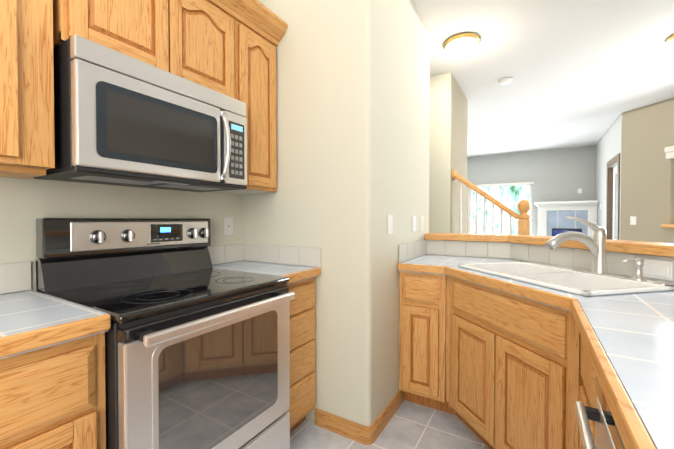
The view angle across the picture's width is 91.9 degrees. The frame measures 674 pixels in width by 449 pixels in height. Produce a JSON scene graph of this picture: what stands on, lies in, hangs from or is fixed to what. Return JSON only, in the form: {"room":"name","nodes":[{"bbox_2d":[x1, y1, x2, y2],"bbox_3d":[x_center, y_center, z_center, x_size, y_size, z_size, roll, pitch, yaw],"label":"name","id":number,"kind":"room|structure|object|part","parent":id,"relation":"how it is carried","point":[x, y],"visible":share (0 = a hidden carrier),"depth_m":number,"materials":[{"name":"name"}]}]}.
{"room":"kitchen","nodes":[
{"label":"kitchen","id":0,"kind":"room"},
{"bbox_2d":[0,177,243,294],"bbox_3d":[-1.650,-0.171,0.679,0.120,2.740,3.700,1,1,31],"label":"wall","id":1,"kind":"structure","parent":0,"point":[25,204],"depth_m":1.46,"materials":[{"name":"beige paint"}]},
{"bbox_2d":[0,0,54,178],"bbox_3d":[-1.324,-0.635,0.783,0.316,0.935,0.928,1,1,31],"label":"upper cabinet","id":2,"kind":"object","parent":1,"relation":"attached to","point":[27,148],"visible":0.98,"depth_m":1.05,"materials":[{"name":"brown wood"}]},
{"bbox_2d":[53,0,234,98],"bbox_3d":[-0.873,-0.880,1.520,0.316,0.468,0.762,1,1,31],"label":"upper cabinet","id":3,"kind":"object","parent":1,"relation":"attached to","point":[192,40],"visible":0.71,"depth_m":1.42,"materials":[{"name":"brown wood"}]},
{"bbox_2d":[33,35,246,191],"bbox_3d":[-0.815,-0.411,1.491,0.451,0.456,0.756,1,1,31],"label":"over-the-range microwave","id":4,"kind":"object","parent":3,"relation":"attached to","point":[121,119],"visible":1,"depth_m":1.26,"materials":[{"name":"silver metal"}]},
{"bbox_2d":[0,244,320,293],"bbox_3d":[-1.013,0.206,0.998,0.638,0.114,2.498,1,1,31],"label":"backsplash","id":5,"kind":"structure","parent":1,"relation":"attached to","point":[16,277],"depth_m":1.99,"materials":[{"name":"beige tile"}]},
{"bbox_2d":[224,217,232,234],"bbox_3d":[-0.703,0.012,2.113,0.008,0.115,0.072,1,1,31],"label":"outlet","id":6,"kind":"object","parent":1,"relation":"attached to","point":[228,225],"visible":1,"depth_m":2.11,"materials":[{"name":"white plastic"}]},
{"bbox_2d":[212,19,276,193],"bbox_3d":[-0.588,-0.661,1.993,0.316,0.919,0.332,1,1,31],"label":"upper cabinet","id":7,"kind":"object","parent":1,"relation":"attached to","point":[255,72],"visible":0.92,"depth_m":1.91,"materials":[{"name":"brown wood"}]},
{"bbox_2d":[207,0,287,45],"bbox_3d":[-1.001,-1.167,1.234,0.391,0.110,2.047,1,1,31],"label":"crown molding","id":8,"kind":"structure","parent":7,"relation":"on","point":[262,20],"depth_m":1.84,"materials":[{"name":"brown wood"}]},
{"bbox_2d":[244,0,429,425],"bbox_3d":[0.019,-0.198,2.508,1.070,2.740,1.160,1,1,31],"label":"wall","id":9,"kind":"structure","parent":0,"point":[353,91],"depth_m":1.90,"materials":[{"name":"beige paint"}]},
{"bbox_2d":[314,390,403,444],"bbox_3d":[0.157,1.133,2.047,0.366,0.092,0.516,1,1,31],"label":"baseboard","id":10,"kind":"structure","parent":9,"relation":"attached to","point":[360,433],"depth_m":1.84,"materials":[{"name":"brown wood"}]},
{"bbox_2d":[387,215,392,233],"bbox_3d":[0.322,0.000,1.970,0.009,0.115,0.072,1,1,31],"label":"light switch","id":11,"kind":"object","parent":9,"relation":"attached to","point":[389,224],"depth_m":1.96,"materials":[{"name":"white plastic"}]},
{"bbox_2d":[412,216,415,231],"bbox_3d":[0.558,-0.006,2.359,0.009,0.115,0.072,1,1,31],"label":"light switch","id":12,"kind":"object","parent":9,"relation":"attached to","point":[413,217],"depth_m":2.34,"materials":[{"name":"white plastic"}]},
{"bbox_2d":[420,216,422,230],"bbox_3d":[0.656,-0.008,2.520,0.009,0.115,0.072,1,1,31],"label":"light switch","id":13,"kind":"object","parent":9,"relation":"attached to","point":[421,217],"depth_m":2.51,"materials":[{"name":"white plastic"}]},
{"bbox_2d":[289,400,489,448],"bbox_3d":[2.088,1.198,2.803,5.520,0.060,11.420,1,1,31],"label":"floor","id":14,"kind":"structure","parent":0,"point":[410,425],"depth_m":1.83,"materials":[{"name":"tile"}]},
{"bbox_2d":[0,332,105,448],"bbox_3d":[-1.080,0.758,0.914,0.616,0.876,0.520,1,1,31],"label":"base cabinet","id":15,"kind":"object","parent":14,"relation":"on","point":[52,397],"visible":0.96,"depth_m":0.86,"materials":[{"name":"brown wood"}]},
{"bbox_2d":[0,290,110,358],"bbox_3d":[-1.298,0.297,0.528,0.639,0.054,1.396,1,1,31],"label":"countertop","id":16,"kind":"structure","parent":15,"relation":"on","point":[31,320],"depth_m":0.91,"materials":[{"name":"tile"}]},
{"bbox_2d":[36,218,294,448],"bbox_3d":[-0.682,0.580,1.425,0.726,1.216,0.762,1,1,31],"label":"range","id":17,"kind":"object","parent":14,"relation":"on","point":[197,350],"visible":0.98,"depth_m":1.28,"materials":[{"name":"silver metal"}]},
{"bbox_2d":[212,261,320,432],"bbox_3d":[-0.450,0.715,1.929,0.639,0.931,0.332,1,1,31],"label":"base cabinet","id":18,"kind":"object","parent":14,"relation":"on","point":[302,354],"depth_m":1.80,"materials":[{"name":"brown wood"}]},
{"bbox_3d":[-0.450,0.277,1.923,0.639,0.054,0.332,1,1,31],"label":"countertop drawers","id":19,"kind":"part","parent":18,"relation":"part of","materials":[{"name":"grey tile"}]},
{"bbox_2d":[399,271,435,402],"bbox_3d":[0.676,0.738,2.285,0.292,0.876,0.618,1,1,31],"label":"base cabinet","id":20,"kind":"object","parent":14,"relation":"on","point":[409,282],"depth_m":2.07,"materials":[{"name":"brown wood"}]},
{"bbox_2d":[415,275,558,448],"bbox_3d":[0.995,0.748,1.607,0.904,0.876,0.891,1,1,31],"label":"base cabinet","id":21,"kind":"object","parent":14,"relation":"on","point":[490,368],"depth_m":1.58,"materials":[{"name":"brown wood"}]},
{"bbox_2d":[442,262,457,265],"bbox_3d":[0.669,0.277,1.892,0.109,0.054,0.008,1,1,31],"label":"countertop","id":22,"kind":"structure","parent":21,"relation":"on","point":[443,263],"depth_m":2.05,"materials":[{"name":"tile"}]},
{"bbox_2d":[398,254,569,307],"bbox_3d":[0.759,0.277,1.888,0.840,0.054,1.203,1,1,31],"label":"countertop","id":23,"kind":"structure","parent":21,"relation":"on","point":[426,264],"depth_m":1.72,"materials":[{"name":"tile"}]},
{"bbox_2d":[558,290,673,448],"bbox_3d":[0.765,0.298,0.468,0.647,0.054,3.238,1,1,31],"label":"countertop","id":24,"kind":"structure","parent":21,"relation":"on","point":[628,340],"depth_m":0.67,"materials":[{"name":"tile"}]},
{"bbox_2d":[458,261,673,296],"bbox_3d":[1.042,0.337,1.608,0.490,0.201,0.780,0,1,-14],"label":"sink","id":25,"kind":"object","parent":24,"relation":"in","point":[569,280],"visible":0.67,"depth_m":1.57,"materials":[{"name":"white ceramic"}]},
{"bbox_2d":[545,216,669,284],"bbox_3d":[1.224,0.099,1.528,0.424,0.275,0.300,1,1,31],"label":"faucet","id":26,"kind":"object","parent":24,"relation":"on","point":[596,245],"visible":1,"depth_m":1.55,"materials":[{"name":"silver metal"}]},
{"bbox_2d":[452,169,530,234],"bbox_3d":[1.800,0.285,3.604,0.838,1.743,0.908,1,1,31],"label":"stair railing","id":27,"kind":"object","parent":14,"relation":"on","point":[523,206],"visible":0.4,"depth_m":3.27,"materials":[{"name":"brown wood"}]},
{"bbox_2d":[534,200,597,238],"bbox_3d":[4.727,0.317,6.796,1.068,1.585,0.428,1,1,31],"label":"fireplace","id":28,"kind":"object","parent":14,"relation":"on","point":[553,220],"visible":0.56,"depth_m":6.69,"materials":[{"name":"white paint"}]},
{"bbox_2d":[571,312,596,448],"bbox_3d":[1.003,0.759,0.829,0.606,0.876,0.374,1,1,31],"label":"base cabinet","id":29,"kind":"object","parent":14,"relation":"on","point":[583,375],"depth_m":1.16,"materials":[{"name":"brown wood"}]},
{"bbox_2d":[575,376,624,448],"bbox_3d":[0.721,0.766,0.428,0.624,0.872,0.592,1,1,31],"label":"dishwasher","id":30,"kind":"object","parent":14,"relation":"on","point":[607,435],"visible":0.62,"depth_m":0.71,"materials":[{"name":"silver"}]},
{"bbox_3d":[0.545,0.672,0.795,1.617,1.050,3.560,1,1,31],"label":"wall","id":31,"kind":"structure","parent":14,"relation":"on","visible":0},
{"bbox_2d":[399,240,673,283],"bbox_3d":[0.462,0.208,0.768,1.496,0.117,3.439,1,1,31],"label":"backsplash","id":32,"kind":"structure","parent":31,"relation":"attached to","point":[568,257],"depth_m":2.14,"materials":[{"name":"beige tile"}]},
{"bbox_2d":[637,258,673,280],"bbox_3d":[1.425,0.200,1.465,0.015,0.085,0.135,0,1,-14],"label":"outlet","id":33,"kind":"object","parent":32,"relation":"attached to","point":[658,269],"visible":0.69,"depth_m":1.45,"materials":[{"name":"white plastic"}]},
{"bbox_2d":[425,233,673,256],"bbox_3d":[0.576,0.123,0.795,1.662,0.048,3.605,1,1,31],"label":"trim","id":34,"kind":"structure","parent":31,"relation":"on","point":[649,248],"depth_m":1.84,"materials":[{"name":"brown wood"}]},
{"bbox_2d":[429,72,467,233],"bbox_3d":[0.977,-0.221,4.084,1.070,2.740,0.950,1,1,31],"label":"wall","id":35,"kind":"structure","parent":0,"point":[448,123],"depth_m":3.48,"materials":[{"name":"beige paint"}]},
{"bbox_2d":[467,145,595,235],"bbox_3d":[4.154,-0.270,7.460,2.990,2.740,0.120,1,1,31],"label":"wall","id":36,"kind":"structure","parent":0,"point":[562,174],"depth_m":7.14,"materials":[{"name":"grey paint"}]},
{"bbox_2d":[470,182,533,234],"bbox_3d":[3.808,0.073,7.637,1.380,2.050,0.145,1,1,31],"label":"window","id":37,"kind":"structure","parent":36,"relation":"in","point":[499,185],"depth_m":7.63,"materials":[{"name":"white paint"}]},
{"bbox_2d":[411,0,673,156],"bbox_3d":[2.088,-1.602,2.762,5.520,0.060,11.420,1,1,31],"label":"ceiling","id":38,"kind":"structure","parent":0,"point":[584,72],"depth_m":3.21,"materials":[{"name":"white paint"}]},
{"bbox_2d":[443,33,480,56],"bbox_3d":[1.073,-1.508,2.808,0.300,0.127,0.300,1,1,31],"label":"ceiling light","id":39,"kind":"object","parent":38,"relation":"attached to","point":[461,44],"visible":0.98,"depth_m":2.73,"materials":[{"name":"white glass"}]},
{"bbox_2d":[499,77,512,84],"bbox_3d":[1.849,-1.563,3.564,0.136,0.039,0.136,1,1,31],"label":"smoke detector","id":40,"kind":"object","parent":38,"relation":"attached to","point":[505,80],"visible":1,"depth_m":3.53,"materials":[{"name":"white plastic"}]},
{"bbox_2d":[666,34,673,48],"bbox_3d":[2.916,-1.506,2.682,0.300,0.127,0.300,1,1,31],"label":"ceiling light","id":41,"kind":"object","parent":38,"relation":"attached to","point":[670,41],"visible":1,"depth_m":2.73,"materials":[{"name":"white glass"}]},
{"bbox_2d":[595,113,621,239],"bbox_3d":[4.738,-0.244,5.658,0.120,2.740,2.348,1,1,31],"label":"wall","id":42,"kind":"structure","parent":0,"point":[608,146],"depth_m":5.77,"materials":[{"name":"grey paint"}]},
{"bbox_2d":[606,153,619,239],"bbox_3d":[4.389,0.047,5.115,0.128,2.175,0.940,1,1,31],"label":"door frame","id":43,"kind":"structure","parent":42,"relation":"attached to","point":[609,188],"depth_m":5.42,"materials":[{"name":"brown wood"}]},
{"bbox_2d":[612,166,616,239],"bbox_3d":[4.409,0.094,5.103,0.040,2.060,0.714,1,1,31],"label":"exterior door","id":44,"kind":"structure","parent":42,"relation":"in","point":[614,220],"depth_m":5.29,"materials":[{"name":"white paint"}]},
{"bbox_2d":[620,98,673,242],"bbox_3d":[4.450,-0.211,3.409,0.120,2.740,2.660,0,1,-14],"label":"wall","id":45,"kind":"structure","parent":0,"point":[647,176],"depth_m":4.35,"materials":[{"name":"beige paint"}]},
{"bbox_2d":[630,216,635,224],"bbox_3d":[4.111,-0.055,4.525,0.008,0.115,0.075,0,1,-14],"label":"light switch","id":46,"kind":"object","parent":45,"relation":"attached to","point":[632,220],"visible":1,"depth_m":4.53,"materials":[{"name":"white plastic"}]},
{"bbox_2d":[661,225,673,227],"bbox_3d":[4.385,-0.421,3.544,0.171,0.940,1.320,0,1,-14],"label":"angled window","id":47,"kind":"structure","parent":45,"relation":"in","point":[667,226],"depth_m":4.11,"materials":[{"name":"brown wood"}]},
{"bbox_2d":[664,146,673,158],"bbox_3d":[4.321,-0.893,3.522,0.069,0.150,1.260,0,1,-14],"label":"blinds","id":48,"kind":"object","parent":45,"relation":"attached to","point":[669,151],"visible":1,"depth_m":4.08,"materials":[{"name":"white fabric"}]},
{"label":"outside","id":49,"kind":"structure","parent":0,"visible":0},
{"bbox_2d":[473,185,529,234],"bbox_3d":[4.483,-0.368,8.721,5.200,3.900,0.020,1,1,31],"label":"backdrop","id":50,"kind":"structure","parent":49,"point":[512,197],"depth_m":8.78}
]}

